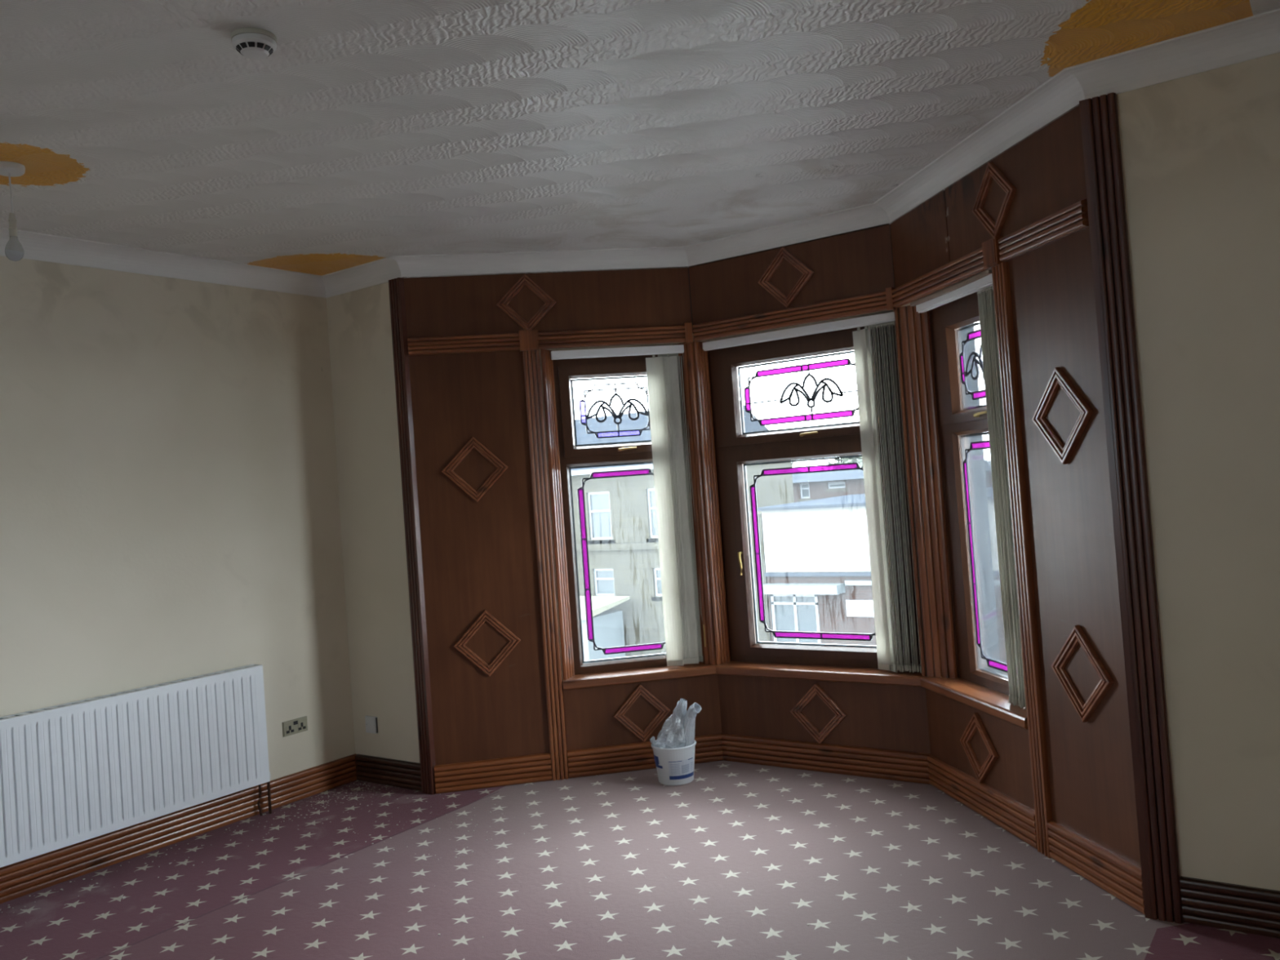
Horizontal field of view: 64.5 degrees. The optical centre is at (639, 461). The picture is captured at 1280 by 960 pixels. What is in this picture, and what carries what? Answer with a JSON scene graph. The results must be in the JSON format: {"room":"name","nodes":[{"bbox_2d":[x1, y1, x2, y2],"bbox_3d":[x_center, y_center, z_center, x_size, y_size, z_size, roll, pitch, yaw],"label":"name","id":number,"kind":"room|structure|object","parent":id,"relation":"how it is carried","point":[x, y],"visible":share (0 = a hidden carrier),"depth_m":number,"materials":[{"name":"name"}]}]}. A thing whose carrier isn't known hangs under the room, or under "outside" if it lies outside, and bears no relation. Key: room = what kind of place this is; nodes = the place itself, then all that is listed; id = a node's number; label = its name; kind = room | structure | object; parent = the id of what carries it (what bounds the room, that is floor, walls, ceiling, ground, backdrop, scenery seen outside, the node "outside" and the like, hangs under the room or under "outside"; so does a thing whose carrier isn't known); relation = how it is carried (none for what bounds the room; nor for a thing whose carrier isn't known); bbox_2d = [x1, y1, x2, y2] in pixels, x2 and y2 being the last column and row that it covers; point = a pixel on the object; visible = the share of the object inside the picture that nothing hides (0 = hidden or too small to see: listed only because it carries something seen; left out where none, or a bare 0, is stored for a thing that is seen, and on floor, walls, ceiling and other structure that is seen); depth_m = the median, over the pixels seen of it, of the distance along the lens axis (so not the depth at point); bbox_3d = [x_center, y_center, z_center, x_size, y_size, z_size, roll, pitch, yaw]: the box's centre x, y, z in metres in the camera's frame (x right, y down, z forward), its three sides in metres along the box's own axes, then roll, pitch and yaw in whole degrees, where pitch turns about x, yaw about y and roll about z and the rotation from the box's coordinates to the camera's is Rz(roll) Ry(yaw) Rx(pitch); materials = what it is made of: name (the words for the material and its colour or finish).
{"room":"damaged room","nodes":[
{"label":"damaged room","id":0,"kind":"room"},
{"bbox_2d":[0,255,355,780],"bbox_3d":[-3.511,0.450,3.130,0.250,2.735,6.724,-5,-2,35],"label":"wall","id":1,"kind":"structure","parent":0,"point":[170,502],"depth_m":4.77,"materials":[{"name":"beige paint"}]},
{"bbox_2d":[0,664,271,867],"bbox_3d":[-2.407,1.397,4.263,0.100,0.740,1.906,-5,-2,35],"label":"radiator","id":2,"kind":"object","parent":1,"relation":"attached to","point":[71,773],"visible":1,"depth_m":4.42,"materials":[{"name":"white metal"}]},
{"bbox_2d":[0,664,262,720],"bbox_3d":[-2.434,1.034,4.254,0.078,0.013,1.875,-5,-2,35],"label":"grille","id":3,"kind":"object","parent":2,"relation":"attached to","point":[51,712],"depth_m":4.48,"materials":[{"name":"white metal"}]},
{"bbox_2d":[0,226,325,297],"bbox_3d":[-3.478,-0.878,3.038,0.095,0.095,6.174,-5,-2,35],"label":"trim","id":4,"kind":"structure","parent":1,"relation":"attached to","point":[36,246],"depth_m":4.77,"materials":[{"name":"white paint"}]},
{"bbox_2d":[0,753,358,903],"bbox_3d":[-3.323,1.735,3.002,0.022,0.140,6.173,-5,-2,35],"label":"baseboard","id":5,"kind":"structure","parent":1,"relation":"attached to","point":[20,878],"depth_m":4.61,"materials":[{"name":"brown wood"}]},
{"bbox_2d":[282,715,307,737],"bbox_3d":[-1.777,1.368,5.229,0.011,0.075,0.146,-5,-2,35],"label":"wall socket","id":6,"kind":"object","parent":1,"relation":"attached to","point":[298,725],"visible":1,"depth_m":5.22,"materials":[{"name":"beige plastic"}]},
{"bbox_2d":[326,281,419,763],"bbox_3d":[-1.300,0.345,5.498,0.619,2.735,0.300,-5,-2,35],"label":"wall","id":7,"kind":"structure","parent":0,"point":[382,677],"depth_m":5.40,"materials":[{"name":"beige paint"}]},
{"bbox_2d":[321,256,401,297],"bbox_3d":[-1.492,-0.969,5.354,0.658,0.095,0.095,-5,-2,35],"label":"trim","id":8,"kind":"structure","parent":7,"relation":"attached to","point":[378,272],"depth_m":5.36,"materials":[{"name":"white paint"}]},
{"bbox_2d":[364,715,377,733],"bbox_3d":[-1.442,1.413,5.436,0.088,0.088,0.015,-5,-2,35],"label":"plate","id":9,"kind":"object","parent":7,"relation":"attached to","point":[371,726],"visible":1,"depth_m":5.43,"materials":[{"name":"white plastic"}]},
{"bbox_2d":[355,754,422,791],"bbox_3d":[-1.325,1.644,5.355,0.516,0.140,0.022,-5,-2,35],"label":"baseboard","id":10,"kind":"structure","parent":7,"relation":"attached to","point":[377,770],"depth_m":5.34,"materials":[{"name":"brown wood"}]},
{"bbox_2d":[402,266,721,765],"bbox_3d":[-0.356,0.277,5.471,1.630,2.735,0.306,-4,-1,-9],"label":"wall","id":11,"kind":"structure","parent":0,"point":[480,556],"depth_m":5.25,"materials":[{"name":"brown wood"}]},
{"bbox_2d":[388,277,435,795],"bbox_3d":[-1.163,0.376,5.212,0.088,2.640,0.050,-5,-2,35],"label":"trim","id":12,"kind":"structure","parent":11,"relation":"attached to","point":[396,286],"depth_m":5.19,"materials":[{"name":"brown wood"}]},
{"bbox_2d":[407,333,519,355],"bbox_3d":[-0.910,-0.607,5.244,0.568,0.090,0.027,-4,-1,-9],"label":"trim","id":13,"kind":"structure","parent":11,"relation":"attached to","point":[507,341],"depth_m":5.23,"materials":[{"name":"brown wood"}]},
{"bbox_2d":[441,436,507,502],"bbox_3d":[-0.852,0.042,5.236,0.340,0.340,0.018,-4,-1,-9],"label":"trim","id":14,"kind":"structure","parent":11,"relation":"attached to","point":[473,442],"depth_m":5.23,"materials":[{"name":"brown wood"}]},
{"bbox_2d":[453,609,520,676],"bbox_3d":[-0.785,0.936,5.217,0.342,0.342,0.018,-4,-1,-9],"label":"trim","id":15,"kind":"structure","parent":11,"relation":"attached to","point":[460,646],"depth_m":5.21,"materials":[{"name":"brown wood"}]},
{"bbox_2d":[434,752,551,793],"bbox_3d":[-0.751,1.600,5.199,0.590,0.140,0.022,-4,-1,-9],"label":"baseboard","id":16,"kind":"structure","parent":11,"relation":"attached to","point":[496,772],"depth_m":5.19,"materials":[{"name":"brown wood"}]},
{"bbox_2d":[496,273,555,330],"bbox_3d":[-0.594,-0.825,5.306,0.312,0.312,0.018,-4,-1,-9],"label":"trim","id":17,"kind":"structure","parent":11,"relation":"attached to","point":[524,280],"depth_m":5.30,"materials":[{"name":"brown wood"}]},
{"bbox_2d":[518,329,538,351],"bbox_3d":[-0.582,-0.630,5.295,0.098,0.105,0.041,-4,-1,-9],"label":"trim","id":18,"kind":"structure","parent":11,"relation":"attached to","point":[528,339],"depth_m":5.28,"materials":[{"name":"brown wood"}]},
{"bbox_2d":[391,246,688,278],"bbox_3d":[-0.497,-1.040,5.295,1.549,0.095,0.095,-4,-1,-9],"label":"trim","id":19,"kind":"structure","parent":11,"relation":"attached to","point":[570,260],"depth_m":5.31,"materials":[{"name":"white paint"}]},
{"bbox_2d":[522,349,568,780],"bbox_3d":[-0.491,0.533,5.275,0.088,2.235,0.022,-4,-1,-9],"label":"trim","id":20,"kind":"structure","parent":11,"relation":"attached to","point":[531,359],"depth_m":5.27,"materials":[{"name":"brown wood"}]},
{"bbox_2d":[540,349,574,679],"bbox_3d":[-0.433,0.275,5.355,0.014,1.735,0.120,-5,-1,21],"label":"trim","id":21,"kind":"structure","parent":11,"relation":"attached to","point":[547,363],"depth_m":5.34,"materials":[{"name":"brown wood"}]},
{"bbox_2d":[537,324,685,349],"bbox_3d":[-0.147,-0.658,5.367,0.784,0.090,0.026,-4,-1,-9],"label":"trim","id":22,"kind":"structure","parent":11,"relation":"attached to","point":[667,334],"depth_m":5.36,"materials":[{"name":"brown wood"}]},
{"bbox_2d":[552,354,716,689],"bbox_3d":[-0.055,0.272,5.520,0.879,1.786,0.364,-4,-1,-9],"label":"window","id":23,"kind":"structure","parent":11,"relation":"in","point":[571,455],"depth_m":5.45,"materials":[{"name":"wood"}]},
{"bbox_2d":[551,344,705,666],"bbox_3d":[-0.055,0.252,5.422,0.728,1.716,0.077,-4,-1,-9],"label":"vertical blind","id":24,"kind":"object","parent":23,"relation":"attached to","point":[679,586],"visible":1,"depth_m":5.45,"materials":[{"name":"fabric"}]},
{"bbox_2d":[613,684,670,742],"bbox_3d":[0.010,1.325,5.331,0.304,0.304,0.018,-4,-1,-9],"label":"trim","id":25,"kind":"structure","parent":11,"relation":"attached to","point":[643,735],"depth_m":5.33,"materials":[{"name":"brown wood"}]},
{"bbox_2d":[683,322,693,343],"bbox_3d":[0.258,-0.687,5.431,0.039,0.105,0.041,-4,-1,-9],"label":"trim","id":26,"kind":"structure","parent":11,"relation":"attached to","point":[688,326],"depth_m":5.41,"materials":[{"name":"brown wood"}]},
{"bbox_2d":[0,0,1279,275],"bbox_3d":[-0.698,-1.226,1.736,6.670,0.150,7.782,-5,-2,35],"label":"ceiling","id":27,"kind":"structure","parent":0,"point":[372,130],"depth_m":3.27,"materials":[{"name":"white paint"}]},
{"bbox_2d":[0,160,25,261],"bbox_3d":[-2.145,-0.847,3.460,0.096,0.328,0.096,-5,-2,35],"label":"pendant light","id":28,"kind":"object","parent":27,"relation":"hanging from","point":[14,251],"visible":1,"depth_m":3.45,"materials":[{"name":"white plastic"}]},
{"bbox_2d":[231,27,277,59],"bbox_3d":[-1.008,-1.085,2.651,0.114,0.049,0.114,-5,-2,35],"label":"smoke detector","id":29,"kind":"object","parent":27,"relation":"attached to","point":[253,43],"visible":1,"depth_m":2.62,"materials":[{"name":"beige plastic"}]},
{"bbox_2d":[0,760,1279,959],"bbox_3d":[-0.495,1.636,1.674,6.670,0.120,7.782,-5,-2,35],"label":"floor","id":30,"kind":"structure","parent":0,"point":[843,856],"depth_m":3.83,"materials":[{"name":"carpet"}]},
{"bbox_2d":[651,740,696,786],"bbox_3d":[0.175,1.507,5.088,0.229,0.190,0.230,-4,-1,1],"label":"bucket","id":31,"kind":"object","parent":30,"relation":"on","point":[674,766],"visible":0.89,"depth_m":5.00,"materials":[{"name":"white plastic"}]},
{"bbox_2d":[653,755,662,768],"bbox_3d":[0.090,1.494,5.048,0.073,0.057,0.038,-5,-2,35],"label":"print","id":32,"kind":"object","parent":31,"relation":"attached to","point":[658,758],"depth_m":5.03},
{"bbox_2d":[649,698,701,748],"bbox_3d":[0.184,1.395,5.091,0.269,0.401,0.190,-4,-1,1],"label":"plastic bag","id":33,"kind":"object","parent":31,"relation":"in","point":[677,731],"visible":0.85,"depth_m":5.04,"materials":[{"name":"white"}]},
{"bbox_2d":[668,757,693,779],"bbox_3d":[0.206,1.521,5.020,0.080,0.092,0.123,-5,-2,35],"label":"print","id":34,"kind":"object","parent":31,"relation":"attached to","point":[679,768],"depth_m":4.99},
{"bbox_2d":[567,733,723,777],"bbox_3d":[0.033,1.547,5.325,0.826,0.140,0.024,-4,-1,-9],"label":"baseboard","id":35,"kind":"structure","parent":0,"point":[582,762],"depth_m":5.30,"materials":[{"name":"brown wood"}]},
{"bbox_2d":[693,344,716,665],"bbox_3d":[0.329,0.247,5.630,0.292,1.775,0.312,-5,-2,35],"label":"wall","id":36,"kind":"structure","parent":0,"point":[693,344],"depth_m":5.43,"materials":[{"name":"brown wood"}]},
{"bbox_2d":[693,341,729,665],"bbox_3d":[0.389,0.219,5.463,0.014,1.735,0.112,-5,-2,40],"label":"trim","id":37,"kind":"structure","parent":36,"relation":"attached to","point":[701,359],"depth_m":5.45,"materials":[{"name":"brown wood"}]},
{"bbox_2d":[688,223,959,754],"bbox_3d":[0.967,0.177,5.171,1.555,2.735,0.318,-5,-2,35],"label":"wall","id":38,"kind":"structure","parent":0,"point":[860,262],"depth_m":5.03,"materials":[{"name":"brown wood"}]},
{"bbox_2d":[672,342,715,665],"bbox_3d":[0.288,0.226,5.470,0.137,1.735,0.014,-5,-2,42],"label":"trim","id":39,"kind":"structure","parent":38,"relation":"attached to","point":[688,369],"depth_m":5.44,"materials":[{"name":"brown wood"}]},
{"bbox_2d":[757,246,813,307],"bbox_3d":[0.733,-0.927,5.115,0.310,0.310,0.018,-5,-2,35],"label":"trim","id":40,"kind":"structure","parent":38,"relation":"attached to","point":[783,254],"depth_m":5.11,"materials":[{"name":"brown wood"}]},
{"bbox_2d":[684,202,889,267],"bbox_3d":[0.695,-1.129,5.097,1.141,0.095,0.095,-5,-2,35],"label":"trim","id":41,"kind":"structure","parent":38,"relation":"attached to","point":[871,215],"depth_m":5.08,"materials":[{"name":"white paint"}]},
{"bbox_2d":[692,290,887,341],"bbox_3d":[0.732,-0.726,5.117,1.087,0.090,0.026,-5,-2,35],"label":"trim","id":42,"kind":"structure","parent":38,"relation":"attached to","point":[877,301],"depth_m":5.08,"materials":[{"name":"brown wood"}]},
{"bbox_2d":[707,325,922,686],"bbox_3d":[0.902,0.198,5.227,1.241,1.786,0.364,-5,-2,35],"label":"window","id":43,"kind":"structure","parent":38,"relation":"in","point":[735,447],"depth_m":5.29,"materials":[{"name":"wood"}]},
{"bbox_2d":[702,311,921,673],"bbox_3d":[0.871,0.182,5.123,1.122,1.720,0.082,-5,-2,35],"label":"vertical blind","id":44,"kind":"object","parent":43,"relation":"attached to","point":[862,339],"visible":0.77,"depth_m":4.90,"materials":[{"name":"fabric"}]},
{"bbox_2d":[790,683,846,744],"bbox_3d":[0.889,1.261,5.066,0.304,0.304,0.018,-5,-2,35],"label":"trim","id":45,"kind":"structure","parent":38,"relation":"attached to","point":[820,737],"depth_m":5.06,"materials":[{"name":"brown wood"}]},
{"bbox_2d":[721,733,929,784],"bbox_3d":[0.897,1.481,5.065,1.129,0.140,0.022,-5,-2,35],"label":"baseboard","id":46,"kind":"structure","parent":38,"relation":"attached to","point":[894,765],"depth_m":5.03,"materials":[{"name":"brown wood"}]},
{"bbox_2d":[885,287,896,311],"bbox_3d":[1.185,-0.766,4.792,0.030,0.105,0.041,-5,-2,35],"label":"trim","id":47,"kind":"structure","parent":38,"relation":"attached to","point":[889,294],"depth_m":4.78,"materials":[{"name":"brown wood"}]},
{"bbox_2d":[899,305,957,678],"bbox_3d":[1.338,0.136,4.714,0.138,1.735,0.014,-5,-2,36],"label":"trim","id":48,"kind":"structure","parent":38,"relation":"attached to","point":[919,327],"depth_m":4.71,"materials":[{"name":"brown wood"}]},
{"bbox_2d":[826,454,862,467],"bbox_3d":[13.294,2.891,61.692,5.337,7.242,5.475,-5,-2,35],"label":"tree","id":49,"kind":"object","parent":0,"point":[854,460],"visible":0.02,"depth_m":61.05,"materials":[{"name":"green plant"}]},
{"bbox_2d":[927,754,1037,848],"bbox_3d":[1.435,1.426,4.300,0.022,0.140,0.894,-4,-1,-10],"label":"baseboard","id":50,"kind":"structure","parent":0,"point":[1015,817],"depth_m":4.23,"materials":[{"name":"brown wood"}]},
{"bbox_2d":[889,103,1141,868],"bbox_3d":[1.548,0.113,4.117,0.306,2.735,1.635,-4,-1,-10],"label":"wall","id":51,"kind":"structure","parent":0,"point":[1070,513],"depth_m":3.60,"materials":[{"name":"brown wood"}]},
{"bbox_2d":[893,307,925,675],"bbox_3d":[1.281,0.142,4.829,0.014,1.735,0.116,-4,-1,11],"label":"trim","id":52,"kind":"structure","parent":51,"relation":"attached to","point":[902,397],"depth_m":4.78,"materials":[{"name":"brown wood"}]},
{"bbox_2d":[891,247,987,307],"bbox_3d":[1.275,-0.781,4.356,0.026,0.090,0.848,-4,-1,-10],"label":"trim","id":53,"kind":"structure","parent":51,"relation":"attached to","point":[971,264],"depth_m":4.30,"materials":[{"name":"brown wood"}]},
{"bbox_2d":[910,269,991,306],"bbox_3d":[1.321,-0.730,4.316,0.036,0.021,0.700,-4,-1,-10],"label":"trim","id":54,"kind":"structure","parent":51,"relation":"attached to","point":[988,272],"depth_m":4.26,"materials":[{"name":"brown wood"}]},
{"bbox_2d":[920,291,1027,729],"bbox_3d":[1.501,0.138,4.386,0.364,1.786,0.948,-4,-1,-10],"label":"window","id":55,"kind":"structure","parent":51,"relation":"in","point":[982,682],"depth_m":4.48,"materials":[{"name":"dark stained wood"},{"name":"glass"},{"name":"brass"}]},
{"bbox_2d":[915,273,1026,710],"bbox_3d":[1.410,0.126,4.284,0.058,1.720,0.678,-4,-1,-10],"label":"vertical blind","id":56,"kind":"object","parent":55,"relation":"attached to","point":[984,286],"visible":0.62,"depth_m":4.06,"materials":[{"name":"fabric"}]},
{"bbox_2d":[873,68,1084,222],"bbox_3d":[1.278,-1.194,4.033,0.095,0.095,1.554,-4,-1,-10],"label":"trim","id":57,"kind":"structure","parent":51,"relation":"attached to","point":[1063,91],"depth_m":3.84,"materials":[{"name":"white paint"}]},
{"bbox_2d":[960,712,998,782],"bbox_3d":[1.427,1.208,4.274,0.018,0.294,0.294,-4,-1,-10],"label":"trim","id":58,"kind":"structure","parent":51,"relation":"attached to","point":[981,772],"depth_m":4.27,"materials":[{"name":"brown wood"}]},
{"bbox_2d":[982,236,1003,270],"bbox_3d":[1.358,-0.798,3.890,0.041,0.105,0.100,-4,-1,-10],"label":"trim","id":59,"kind":"structure","parent":51,"relation":"attached to","point":[991,255],"depth_m":3.87,"materials":[{"name":"brown wood"}]},
{"bbox_2d":[972,161,1016,237],"bbox_3d":[1.352,-0.997,3.880,0.018,0.300,0.300,-4,-1,-10],"label":"trim","id":60,"kind":"structure","parent":51,"relation":"attached to","point":[992,171],"depth_m":3.87,"materials":[{"name":"brown wood"}]},
{"bbox_2d":[991,262,1052,858],"bbox_3d":[1.448,0.364,3.839,0.022,2.235,0.090,-4,-1,-10],"label":"trim","id":61,"kind":"structure","parent":51,"relation":"attached to","point":[1000,273],"depth_m":3.82,"materials":[{"name":"brown wood"}]},
{"bbox_2d":[998,199,1088,262],"bbox_3d":[1.415,-0.807,3.582,0.026,0.090,0.516,-4,-1,-10],"label":"trim","id":62,"kind":"structure","parent":51,"relation":"attached to","point":[1072,219],"depth_m":3.54,"materials":[{"name":"brown wood"}]},
{"bbox_2d":[1031,367,1093,464],"bbox_3d":[1.470,-0.159,3.541,0.018,0.340,0.340,-4,-1,-10],"label":"trim","id":63,"kind":"structure","parent":51,"relation":"attached to","point":[1058,378],"depth_m":3.53,"materials":[{"name":"brown wood"}]},
{"bbox_2d":[1051,625,1113,722],"bbox_3d":[1.533,0.738,3.525,0.019,0.336,0.336,-4,-1,-10],"label":"trim","id":64,"kind":"structure","parent":51,"relation":"attached to","point":[1077,637],"depth_m":3.52,"materials":[{"name":"brown wood"}]},
{"bbox_2d":[1047,820,1144,914],"bbox_3d":[1.577,1.399,3.514,0.022,0.140,0.525,-4,-1,-10],"label":"baseboard","id":65,"kind":"structure","parent":51,"relation":"attached to","point":[1113,873],"depth_m":3.48,"materials":[{"name":"brown wood"}]},
{"bbox_2d":[1079,92,1183,924],"bbox_3d":[1.578,0.140,3.256,0.107,2.640,0.042,-5,-2,35],"label":"trim","id":66,"kind":"structure","parent":51,"relation":"attached to","point":[1100,123],"depth_m":3.24,"materials":[{"name":"brown wood"}]},
{"bbox_2d":[1116,52,1279,890],"bbox_3d":[2.001,0.060,3.149,0.898,2.735,0.300,-5,-2,35],"label":"wall","id":67,"kind":"structure","parent":0,"point":[1201,151],"depth_m":3.13,"materials":[{"name":"beige paint"}]},
{"bbox_2d":[1064,8,1279,99],"bbox_3d":[1.676,-1.242,3.100,0.687,0.095,0.095,-5,-2,35],"label":"trim","id":68,"kind":"structure","parent":67,"relation":"attached to","point":[1257,36],"depth_m":3.12,"materials":[{"name":"white paint"}]},
{"bbox_2d":[1179,875,1279,938],"bbox_3d":[1.935,1.363,3.036,0.556,0.140,0.022,-5,-2,35],"label":"baseboard","id":69,"kind":"structure","parent":67,"relation":"attached to","point":[1224,905],"depth_m":3.11,"materials":[{"name":"brown wood"}]},
{"label":"outside","id":70,"kind":"structure","parent":0,"visible":0},
{"bbox_3d":[27.450,5.662,63.834,150.000,0.200,124.400,-5,-2,35],"label":"street","id":71,"kind":"object","parent":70,"visible":0},
{"bbox_2d":[579,595,630,663],"bbox_3d":[-2.078,5.894,34.840,2.900,2.250,2.150,-5,-2,35],"label":"outbuilding","id":72,"kind":"structure","parent":71,"relation":"on","point":[608,626],"depth_m":34.28,"materials":[{"name":"paint"}]},
{"bbox_2d":[570,400,794,658],"bbox_3d":[-0.129,1.782,39.980,15.300,10.400,8.620,-5,-2,35],"label":"building","id":73,"kind":"structure","parent":71,"relation":"on","point":[620,512],"depth_m":35.54,"materials":[{"name":"grey concrete"}]},
{"bbox_2d":[757,493,876,648],"bbox_3d":[10.046,3.531,31.848,10.400,5.120,7.600,-5,-2,35],"label":"building","id":74,"kind":"structure","parent":71,"relation":"on","point":[818,572],"depth_m":31.10,"materials":[{"name":"white painted plaster"},{"name":"blue grey slate"},{"name":"glass"}]},
{"bbox_2d":[791,469,865,502],"bbox_3d":[11.598,1.685,50.681,28.000,4.200,8.600,-5,-2,35],"label":"building","id":75,"kind":"structure","parent":71,"relation":"on","point":[820,485],"depth_m":48.11,"materials":[{"name":"grey stone"}]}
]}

